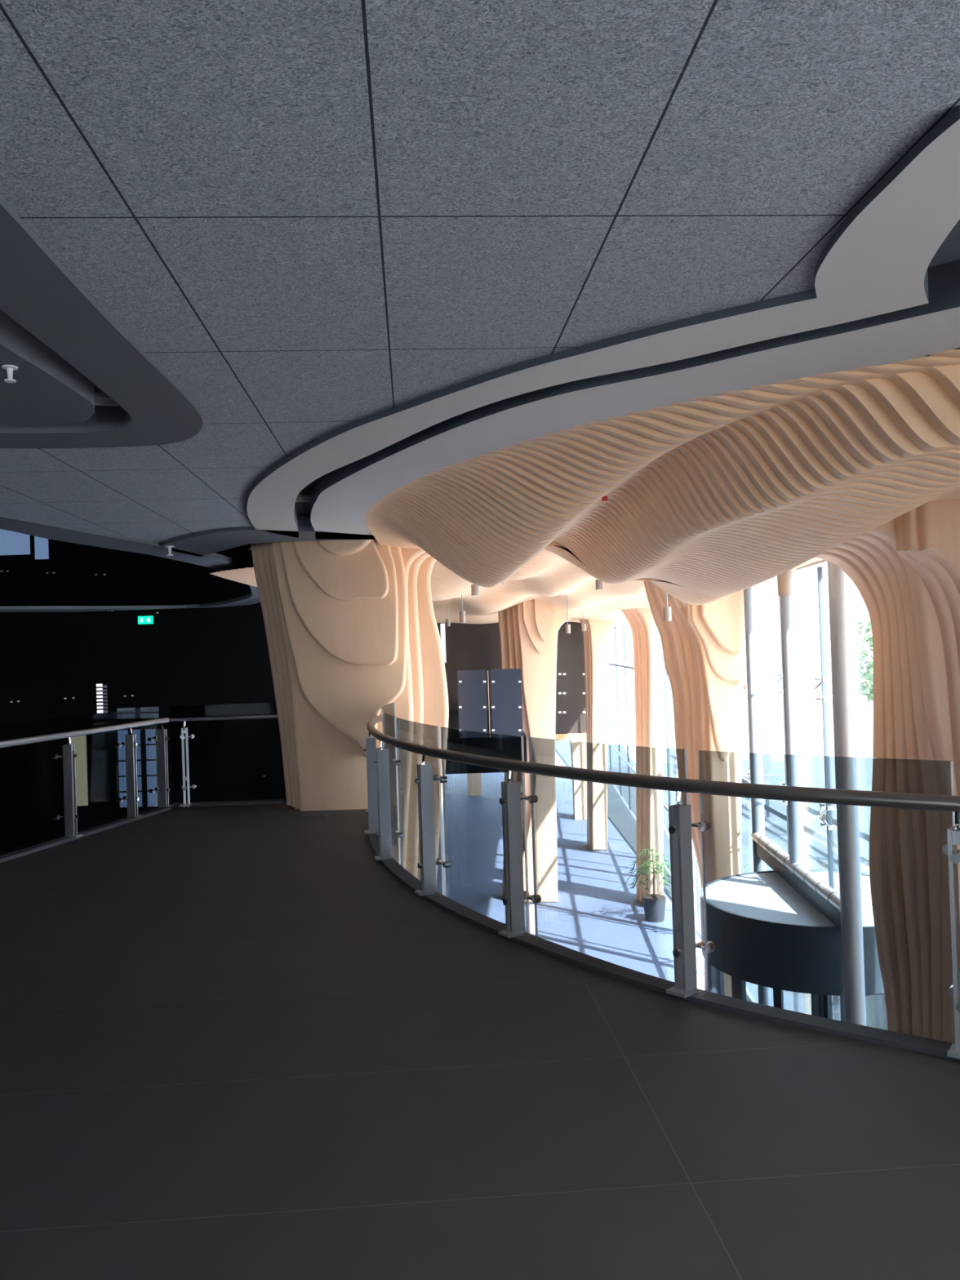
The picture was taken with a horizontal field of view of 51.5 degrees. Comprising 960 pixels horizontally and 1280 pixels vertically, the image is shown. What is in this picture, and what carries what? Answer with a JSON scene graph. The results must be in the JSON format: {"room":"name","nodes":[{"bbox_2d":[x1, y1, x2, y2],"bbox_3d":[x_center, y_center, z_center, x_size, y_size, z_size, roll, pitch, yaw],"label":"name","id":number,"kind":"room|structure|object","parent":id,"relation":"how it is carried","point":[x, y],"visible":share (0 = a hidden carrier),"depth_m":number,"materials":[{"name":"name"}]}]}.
{"room":"lobby mezzanine","nodes":[
{"label":"lobby mezzanine","id":0,"kind":"room"},
{"bbox_2d":[0,534,286,855],"bbox_3d":[-11.381,0.772,21.184,18.200,10.000,0.325,-2,-1,0],"label":"wall","id":1,"kind":"structure","parent":0,"point":[204,662],"depth_m":21.04,"materials":[{"name":"black paint"}]},
{"bbox_2d":[0,528,30,555],"bbox_3d":[-11.375,-2.156,21.071,3.680,0.809,0.040,-2,-1,0],"label":"window","id":2,"kind":"structure","parent":1,"relation":"in","point":[11,543],"depth_m":21.05,"materials":[{"name":"blue glass"}]},
{"bbox_2d":[34,536,48,559],"bbox_3d":[-9.278,-1.966,21.068,0.280,0.512,0.040,-2,-1,0],"label":"window","id":3,"kind":"structure","parent":1,"relation":"in","point":[41,544],"depth_m":21.05,"materials":[{"name":"blue glass"}]},
{"bbox_2d":[70,734,88,805],"bbox_3d":[-8.479,2.736,21.013,0.360,1.525,0.040,-2,-1,0],"label":"window","id":4,"kind":"structure","parent":1,"relation":"in","point":[80,742],"depth_m":20.99,"materials":[{"name":"yellow"}]},
{"bbox_2d":[96,684,103,713],"bbox_3d":[-8.024,1.234,21.005,0.136,0.615,0.090,-2,-1,0],"label":"window","id":5,"kind":"structure","parent":1,"relation":"in","point":[99,686],"depth_m":21.01,"materials":[{"name":"grey glass"}]},
{"bbox_2d":[102,684,107,713],"bbox_3d":[-7.907,1.246,21.005,0.100,0.590,0.090,-2,-1,0],"label":"window","id":6,"kind":"structure","parent":1,"relation":"in","point":[104,686],"depth_m":21.01,"materials":[{"name":"grey"}]},
{"bbox_2d":[0,512,260,612],"bbox_3d":[-5.153,-0.815,14.245,7.384,0.060,15.931,-1,-1,-32],"label":"trim","id":7,"kind":"structure","parent":1,"relation":"attached to","point":[47,530],"depth_m":10.10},
{"bbox_2d":[117,728,157,807],"bbox_3d":[-7.218,2.703,20.988,0.800,1.628,0.090,-2,-1,0],"label":"window","id":8,"kind":"structure","parent":1,"relation":"in","point":[146,759],"depth_m":20.99,"materials":[{"name":"blue glass"}]},
{"bbox_2d":[116,706,158,719],"bbox_3d":[-7.217,1.539,21.001,0.878,0.226,0.090,-2,-1,0],"label":"window","id":9,"kind":"structure","parent":1,"relation":"in","point":[147,712],"depth_m":21.01,"materials":[{"name":"grey"}]},
{"bbox_2d":[137,615,153,624],"bbox_3d":[-7.067,-0.422,21.020,0.301,0.169,0.079,-2,-1,0],"label":"exit sign","id":10,"kind":"object","parent":1,"relation":"attached to","point":[148,619],"visible":1,"depth_m":21.00,"materials":[{"name":"teal plastic"}]},
{"bbox_2d":[0,802,959,1279],"bbox_3d":[-1.441,1.805,2.690,10.400,0.350,16.020,-2,-1,0],"label":"floor","id":11,"kind":"structure","parent":0,"point":[235,1044],"depth_m":3.45,"materials":[{"name":"tile"}]},
{"bbox_2d":[0,715,277,837],"bbox_3d":[-4.119,1.228,6.812,1.307,1.075,8.748,-2,-1,20],"label":"glass balustrade","id":12,"kind":"object","parent":11,"relation":"on","point":[68,755],"visible":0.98,"depth_m":9.86,"materials":[{"name":"metal"}]},
{"bbox_2d":[0,800,283,862],"bbox_3d":[-4.061,1.748,6.759,1.143,0.030,8.710,-2,-1,19],"label":"trim","id":13,"kind":"structure","parent":11,"relation":"on","point":[16,854],"depth_m":9.48,"materials":[{"name":"grey metal"}]},
{"bbox_2d":[297,813,328,817],"bbox_3d":[-1.624,1.708,9.682,0.280,0.017,0.120,-2,-1,6],"label":"floor hatch","id":14,"kind":"object","parent":11,"relation":"on","point":[310,815],"visible":1,"depth_m":9.65,"materials":[{"name":"grey metal"}]},
{"bbox_2d":[363,702,959,1058],"bbox_3d":[0.939,1.098,5.662,1.734,1.176,9.238,-1,-1,-34],"label":"glass balustrade","id":15,"kind":"object","parent":11,"relation":"on","point":[378,762],"visible":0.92,"depth_m":4.76,"materials":[{"name":"metal"}]},
{"bbox_2d":[368,816,959,1060],"bbox_3d":[1.162,1.566,5.427,1.763,0.020,9.405,-1,-1,-37],"label":"trim","id":16,"kind":"structure","parent":11,"relation":"on","point":[891,1038],"depth_m":4.39,"materials":[{"name":"grey metal"}]},
{"bbox_2d":[0,0,959,542],"bbox_3d":[-2.487,-1.072,2.304,14.100,0.060,14.980,-2,-1,0],"label":"ceiling","id":17,"kind":"structure","parent":0,"point":[317,219],"depth_m":2.40,"materials":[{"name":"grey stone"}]},
{"bbox_2d":[0,309,94,425],"bbox_3d":[-1.960,-1.096,3.864,1.181,0.150,2.264,-1,-1,-41],"label":"trim","id":18,"kind":"structure","parent":17,"relation":"attached to","point":[47,389],"depth_m":4.07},
{"bbox_2d":[1,364,17,382],"bbox_3d":[-1.770,-1.001,3.748,0.056,0.056,0.056,-2,-1,0],"label":"sprinkler","id":19,"kind":"object","parent":18,"relation":"attached to","point":[10,368],"visible":1,"depth_m":3.74,"materials":[{"name":"white metal"}]},
{"bbox_2d":[93,383,104,392],"bbox_3d":[-1.832,-1.201,3.835,1.378,0.030,2.743,-1,-1,-40],"label":"trim","id":20,"kind":"structure","parent":18,"relation":"attached to","point":[96,389],"depth_m":4.68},
{"bbox_2d":[94,392,118,406],"bbox_3d":[-1.762,-1.097,4.540,0.210,0.045,0.080,-2,-1,-23],"label":"fitting","id":21,"kind":"object","parent":18,"relation":"attached to","point":[100,398],"visible":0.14,"depth_m":4.55,"materials":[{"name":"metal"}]},
{"bbox_2d":[0,195,202,448],"bbox_3d":[-1.641,-1.102,3.854,1.753,0.140,3.645,-1,-1,-39],"label":"trim","id":22,"kind":"structure","parent":17,"relation":"attached to","point":[37,292],"depth_m":3.66,"materials":[{"name":"white paint"}]},
{"bbox_2d":[161,515,376,555],"bbox_3d":[-2.233,-1.007,9.511,2.483,0.140,1.443,-2,-1,27],"label":"trim","id":23,"kind":"structure","parent":17,"relation":"attached to","point":[208,542],"depth_m":9.24,"materials":[{"name":"paint"}]},
{"bbox_2d":[164,546,174,555],"bbox_3d":[-3.010,-0.865,9.653,0.090,0.090,0.090,-2,-1,0],"label":"sprinkler","id":24,"kind":"object","parent":23,"relation":"attached to","point":[168,547],"visible":1,"depth_m":9.64,"materials":[{"name":"metal"}]},
{"bbox_2d":[246,104,959,537],"bbox_3d":[0.157,-1.146,5.135,2.334,0.160,8.908,-1,-1,-39],"label":"trim","id":25,"kind":"structure","parent":17,"relation":"attached to","point":[877,261],"depth_m":3.48,"materials":[{"name":"white paint"}]},
{"bbox_2d":[294,219,959,515],"bbox_3d":[-0.116,-1.221,6.559,2.080,0.040,8.693,-2,-1,-28],"label":"trim","id":26,"kind":"structure","parent":25,"relation":"attached to","point":[948,251],"depth_m":3.35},
{"bbox_2d":[444,709,527,773],"bbox_3d":[-0.649,2.162,22.352,3.000,0.640,8.650,-2,-1,0],"label":"floor","id":27,"kind":"structure","parent":0,"point":[500,748],"depth_m":18.03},
{"bbox_2d":[457,669,488,737],"bbox_3d":[-0.137,1.153,17.943,0.517,1.218,0.060,-2,-1,0],"label":"board","id":28,"kind":"object","parent":27,"relation":"on","point":[472,687],"visible":1,"depth_m":17.94,"materials":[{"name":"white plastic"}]},
{"bbox_2d":[487,671,490,737],"bbox_3d":[0.162,1.153,17.958,0.008,1.200,0.050,-2,-1,0],"label":"strip","id":29,"kind":"object","parent":27,"relation":"on","point":[487,671],"visible":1,"depth_m":17.93,"materials":[{"name":"grey metal"}]},
{"bbox_2d":[489,668,523,737],"bbox_3d":[0.478,1.143,17.943,0.559,1.240,0.060,-2,-1,0],"label":"board","id":30,"kind":"object","parent":27,"relation":"on","point":[505,684],"visible":0.98,"depth_m":17.94,"materials":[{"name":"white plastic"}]},
{"bbox_2d":[209,349,959,626],"bbox_3d":[0.523,-0.576,15.317,7.543,0.787,23.779,-2,-1,0],"label":"ceiling","id":31,"kind":"structure","parent":0,"point":[710,499],"depth_m":5.60,"materials":[{"name":"brown wood"}]},
{"bbox_2d":[445,606,450,626],"bbox_3d":[-0.648,-0.490,20.007,0.090,0.426,0.089,-2,-1,0],"label":"pendant lamp","id":32,"kind":"object","parent":31,"relation":"hanging from","point":[447,620],"visible":0.94,"depth_m":19.97,"materials":[{"name":"white metal"}]},
{"bbox_2d":[459,595,465,622],"bbox_3d":[-0.276,-0.490,15.507,0.090,0.444,0.089,-2,-1,0],"label":"pendant lamp","id":33,"kind":"object","parent":31,"relation":"hanging from","point":[462,613],"visible":0.98,"depth_m":15.47,"materials":[{"name":"white metal"}]},
{"bbox_2d":[471,584,479,595],"bbox_3d":[-0.059,-0.719,11.309,0.090,0.430,0.089,-2,-1,0],"label":"pendant lamp","id":34,"kind":"object","parent":31,"relation":"hanging from","point":[474,588],"visible":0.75,"depth_m":11.27,"materials":[{"name":"white metal"}]},
{"bbox_2d":[564,595,570,633],"bbox_3d":[1.492,-0.448,17.006,0.090,0.662,0.089,-2,-1,0],"label":"pendant lamp","id":35,"kind":"object","parent":31,"relation":"hanging from","point":[567,627],"visible":0.94,"depth_m":16.98,"materials":[{"name":"white metal"}]},
{"bbox_2d":[582,609,586,631],"bbox_3d":[2.137,-0.415,20.505,0.090,0.453,0.089,-2,-1,0],"label":"pendant lamp","id":36,"kind":"object","parent":31,"relation":"hanging from","point":[584,625],"visible":0.93,"depth_m":20.47,"materials":[{"name":"grey paint"}]},
{"bbox_2d":[595,579,602,590],"bbox_3d":[1.531,-0.749,12.809,0.090,0.206,0.089,-2,-1,0],"label":"pendant lamp","id":37,"kind":"object","parent":31,"relation":"hanging from","point":[598,583],"visible":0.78,"depth_m":12.77,"materials":[{"name":"white metal"}]},
{"bbox_2d":[601,496,607,502],"bbox_3d":[0.791,-0.895,6.311,0.036,0.030,0.035,-2,-1,0],"label":"recessed light","id":38,"kind":"object","parent":31,"relation":"in","point":[604,498],"visible":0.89,"depth_m":6.29,"materials":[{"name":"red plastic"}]},
{"bbox_2d":[310,259,959,539],"bbox_3d":[-0.075,-1.125,6.303,1.425,0.160,7.024,-2,-1,-26],"label":"trim","id":39,"kind":"structure","parent":31,"relation":"attached to","point":[342,497],"depth_m":4.38,"materials":[{"name":"white paint"}]},
{"bbox_2d":[295,494,311,502],"bbox_3d":[-1.338,-1.076,7.568,0.210,0.045,0.080,-2,-1,-23],"label":"fitting","id":40,"kind":"object","parent":39,"relation":"attached to","point":[304,498],"visible":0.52,"depth_m":7.55,"materials":[{"name":"metal"}]},
{"bbox_2d":[662,592,671,621],"bbox_3d":[2.216,-0.519,11.806,0.096,0.589,0.094,-2,-1,0],"label":"pendant lamp","id":41,"kind":"object","parent":31,"relation":"hanging from","point":[667,610],"visible":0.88,"depth_m":11.76,"materials":[{"name":"white metal"}]},
{"bbox_2d":[215,346,959,567],"bbox_3d":[0.962,-1.183,21.515,8.600,0.100,41.000,-2,-1,0],"label":"ceiling","id":42,"kind":"structure","parent":0,"point":[242,553],"depth_m":12.68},
{"bbox_2d":[436,765,746,1000],"bbox_3d":[-8.018,5.638,18.939,23.600,0.200,48.000,-2,-1,0],"label":"floor","id":43,"kind":"structure","parent":0,"point":[593,915],"depth_m":21.34,"materials":[{"name":"blue tile"}]},
{"bbox_2d":[248,539,448,881],"bbox_3d":[-1.289,2.065,10.310,2.236,6.298,1.425,-2,-1,0],"label":"wooden column","id":44,"kind":"structure","parent":43,"relation":"on","point":[352,631],"depth_m":10.04,"materials":[{"name":"brown wood"}]},
{"bbox_2d":[466,773,481,795],"bbox_3d":[-0.228,4.118,35.205,0.731,2.700,0.500,-2,-1,0],"label":"wooden column","id":45,"kind":"structure","parent":43,"relation":"on","point":[474,780],"depth_m":34.94,"materials":[{"name":"brown wood"}]},
{"bbox_2d":[497,599,569,902],"bbox_3d":[1.119,2.108,20.179,1.528,6.280,1.005,-2,-1,0],"label":"wooden column","id":46,"kind":"structure","parent":43,"relation":"on","point":[528,629],"depth_m":19.88,"materials":[{"name":"brown wood"}]},
{"bbox_2d":[568,739,586,819],"bbox_3d":[3.026,3.946,29.605,0.793,2.700,0.500,-2,-1,0],"label":"wooden column","id":47,"kind":"structure","parent":43,"relation":"on","point":[578,747],"depth_m":29.36,"materials":[{"name":"brown wood"}]},
{"bbox_2d":[579,618,614,850],"bbox_3d":[3.058,2.080,25.178,1.519,6.325,0.804,-2,-1,0],"label":"wooden column","id":48,"kind":"structure","parent":43,"relation":"on","point":[597,636],"depth_m":24.79,"materials":[{"name":"brown wood"}]},
{"bbox_2d":[620,608,664,902],"bbox_3d":[3.446,2.025,19.578,1.440,6.280,0.803,-2,-1,0],"label":"wooden column","id":49,"kind":"structure","parent":43,"relation":"on","point":[648,659],"depth_m":19.23,"materials":[{"name":"brown wood"}]},
{"bbox_2d":[621,846,671,922],"bbox_3d":[3.136,4.498,18.362,1.134,1.329,1.184,-2,-1,30],"label":"potted palm","id":50,"kind":"object","parent":43,"relation":"on","point":[654,904],"visible":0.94,"depth_m":18.19,"materials":[{"name":"plant"}]},
{"bbox_2d":[642,896,666,922],"bbox_3d":[3.215,4.950,18.343,0.440,0.420,0.440,-2,-1,0],"label":"pot","id":51,"kind":"object","parent":50,"relation":"attached to","point":[654,907],"depth_m":18.18,"materials":[{"name":"grey ceramic"}]},
{"bbox_2d":[692,842,696,934],"bbox_3d":[3.587,2.110,17.375,0.150,6.050,0.150,-2,-1,0],"label":"steel column","id":52,"kind":"structure","parent":43,"relation":"on","point":[692,842],"depth_m":17.31,"materials":[{"name":"grey metal"}]},
{"bbox_2d":[644,580,745,996],"bbox_3d":[2.920,1.962,12.668,1.332,6.280,1.183,-2,-1,0],"label":"wooden column","id":53,"kind":"structure","parent":43,"relation":"on","point":[703,646],"depth_m":12.28,"materials":[{"name":"brown wood"}]},
{"bbox_2d":[743,585,771,1006],"bbox_3d":[3.329,2.055,11.926,0.150,6.050,0.150,-2,-1,0],"label":"steel column","id":54,"kind":"structure","parent":43,"relation":"on","point":[749,593],"depth_m":11.88,"materials":[{"name":"grey metal"}]},
{"bbox_2d":[699,870,888,1030],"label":"reception desk","id":55,"kind":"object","parent":43,"relation":"on","point":[764,933],"depth_m":9.22,"materials":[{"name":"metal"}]},
{"bbox_2d":[751,831,840,929],"bbox_3d":[3.245,2.407,10.247,0.135,0.273,3.455,-2,-1,3],"label":"crossbar","id":56,"kind":"object","parent":55,"relation":"on","point":[823,897],"visible":0.94,"depth_m":9.86,"materials":[{"name":"metal"}]},
{"bbox_2d":[777,567,804,872],"bbox_3d":[3.205,0.699,10.241,0.188,3.370,0.188,-2,-1,0],"label":"steel column","id":57,"kind":"structure","parent":56,"relation":"on","point":[786,581],"depth_m":10.18,"materials":[{"name":"white metal"}]},
{"bbox_2d":[826,560,866,1026],"bbox_3d":[3.168,2.021,8.526,0.176,6.050,0.176,-2,-1,0],"label":"steel column","id":58,"kind":"structure","parent":43,"relation":"on","point":[838,582],"depth_m":8.46,"materials":[{"name":"grey metal"}]},
{"bbox_2d":[813,499,959,1043],"bbox_3d":[3.558,1.874,6.914,2.323,6.280,1.473,-2,-1,0],"label":"wooden column","id":59,"kind":"structure","parent":43,"relation":"on","point":[905,570],"depth_m":6.89,"materials":[{"name":"brown wood"}]},
{"bbox_2d":[555,683,883,1029],"bbox_3d":[43.863,4.219,39.937,80.000,0.200,160.000,-2,-1,0],"label":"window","id":60,"kind":"structure","parent":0,"point":[623,818],"depth_m":38.93,"materials":[{"name":"clear glass"}]},
{"bbox_2d":[668,740,869,866],"bbox_3d":[8.358,4.643,23.965,0.080,0.875,40.040,-2,-1,0],"label":"guard rail","id":61,"kind":"object","parent":60,"relation":"on","point":[864,835],"visible":0.18,"depth_m":25.00,"materials":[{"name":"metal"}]},
{"bbox_2d":[801,676,858,694],"bbox_3d":[34.146,3.847,44.945,0.500,1.300,120.000,-2,-1,0],"label":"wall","id":62,"kind":"structure","parent":60,"relation":"on","point":[806,682],"depth_m":101.43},
{"bbox_2d":[851,619,873,702],"bbox_3d":[18.369,1.921,45.920,3.456,6.126,3.350,-2,-1,0],"label":"tree","id":63,"kind":"object","parent":60,"relation":"on","point":[864,682],"visible":0.33,"depth_m":45.37,"materials":[{"name":"green plant"}]},
{"bbox_2d":[795,560,827,575],"bbox_3d":[4.074,-2.649,24.731,0.250,4.100,34.638,-2,-1,3],"label":"wall","id":64,"kind":"structure","parent":0,"point":[824,564],"depth_m":10.14,"materials":[{"name":"white paint"}]},
{"bbox_2d":[608,692,611,771],"bbox_3d":[4.801,2.361,35.986,0.045,5.900,4.006,-2,-1,3],"label":"window","id":65,"kind":"structure","parent":64,"relation":"in","point":[608,692],"depth_m":37.95,"materials":[{"name":"clear glass"}]},
{"bbox_2d":[614,626,621,795],"bbox_3d":[4.636,2.325,32.486,0.045,5.900,3.005,-2,-1,3],"label":"window","id":66,"kind":"structure","parent":64,"relation":"in","point":[615,626],"depth_m":33.97,"materials":[{"name":"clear glass"}]},
{"bbox_2d":[622,626,631,808],"bbox_3d":[4.493,2.295,29.487,0.045,5.900,3.005,-2,-1,3],"label":"window","id":67,"kind":"structure","parent":64,"relation":"in","point":[623,626],"depth_m":30.96,"materials":[{"name":"clear glass"}]},
{"bbox_2d":[663,669,681,835],"bbox_3d":[3.904,2.199,19.491,0.353,5.900,1.810,-2,-1,0],"label":"window","id":68,"kind":"structure","parent":64,"relation":"in","point":[673,733],"depth_m":20.27,"materials":[{"name":"clear glass"}]},
{"bbox_2d":[607,662,776,826],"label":"window","id":69,"kind":"structure","parent":64,"relation":"in","point":[665,722],"depth_m":21.97,"materials":[{"name":"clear glass"}]},
{"bbox_2d":[693,848,700,915],"bbox_3d":[3.823,2.182,17.791,0.353,5.900,1.810,-2,-1,0],"label":"window","id":70,"kind":"structure","parent":64,"relation":"in","point":[694,855],"depth_m":18.54,"materials":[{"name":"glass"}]},
{"bbox_2d":[742,670,750,780],"bbox_3d":[3.582,2.130,12.692,0.353,5.900,1.810,-2,-1,0],"label":"window","id":71,"kind":"structure","parent":64,"relation":"in","point":[745,677],"depth_m":13.48,"materials":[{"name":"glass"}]},
{"bbox_2d":[755,596,798,1012],"bbox_3d":[3.501,2.114,11.042,0.353,5.900,1.710,-2,-1,0],"label":"window","id":72,"kind":"structure","parent":64,"relation":"in","point":[780,691],"depth_m":11.78,"materials":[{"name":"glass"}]},
{"bbox_2d":[796,567,839,1020],"bbox_3d":[3.425,2.094,9.092,0.353,5.900,2.410,-2,-1,0],"label":"window","id":73,"kind":"structure","parent":64,"relation":"in","point":[823,678],"depth_m":10.18,"materials":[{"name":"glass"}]},
{"bbox_2d":[853,694,866,715],"bbox_3d":[3.481,0.633,9.494,0.516,0.200,0.140,-1,-1,-38],"label":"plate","id":74,"kind":"object","parent":73,"relation":"attached to","point":[860,710],"visible":0.42,"depth_m":9.59,"materials":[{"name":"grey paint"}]},
{"bbox_3d":[0.216,-2.544,27.131,6.400,4.100,0.200,-2,-1,0],"label":"wall","id":75,"kind":"structure","parent":0,"visible":0},
{"bbox_2d":[436,622,586,733],"bbox_3d":[0.385,1.051,26.977,5.200,3.100,0.145,-2,-1,0],"label":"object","id":76,"kind":"structure","parent":75,"relation":"in","point":[468,646],"depth_m":26.93,"materials":[{"name":"glass"}]},
{"bbox_2d":[440,623,446,662],"bbox_3d":[-0.993,0.086,26.901,0.122,1.052,0.030,-2,-1,0],"label":"window","id":77,"kind":"structure","parent":76,"relation":"attached to","point":[442,625],"depth_m":26.89,"materials":[{"name":"grey glass"}]},
{"bbox_3d":[-2.282,0.585,30.996,0.200,10.000,20.000,-2,-1,0],"label":"wall","id":78,"kind":"structure","parent":0,"visible":0},
{"bbox_2d":[555,733,586,740],"bbox_3d":[0.439,2.692,27.971,5.400,0.160,2.200,-2,-1,0],"label":"trim","id":79,"kind":"structure","parent":78,"relation":"attached to","point":[579,735],"depth_m":26.87,"materials":[{"name":"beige wood"}]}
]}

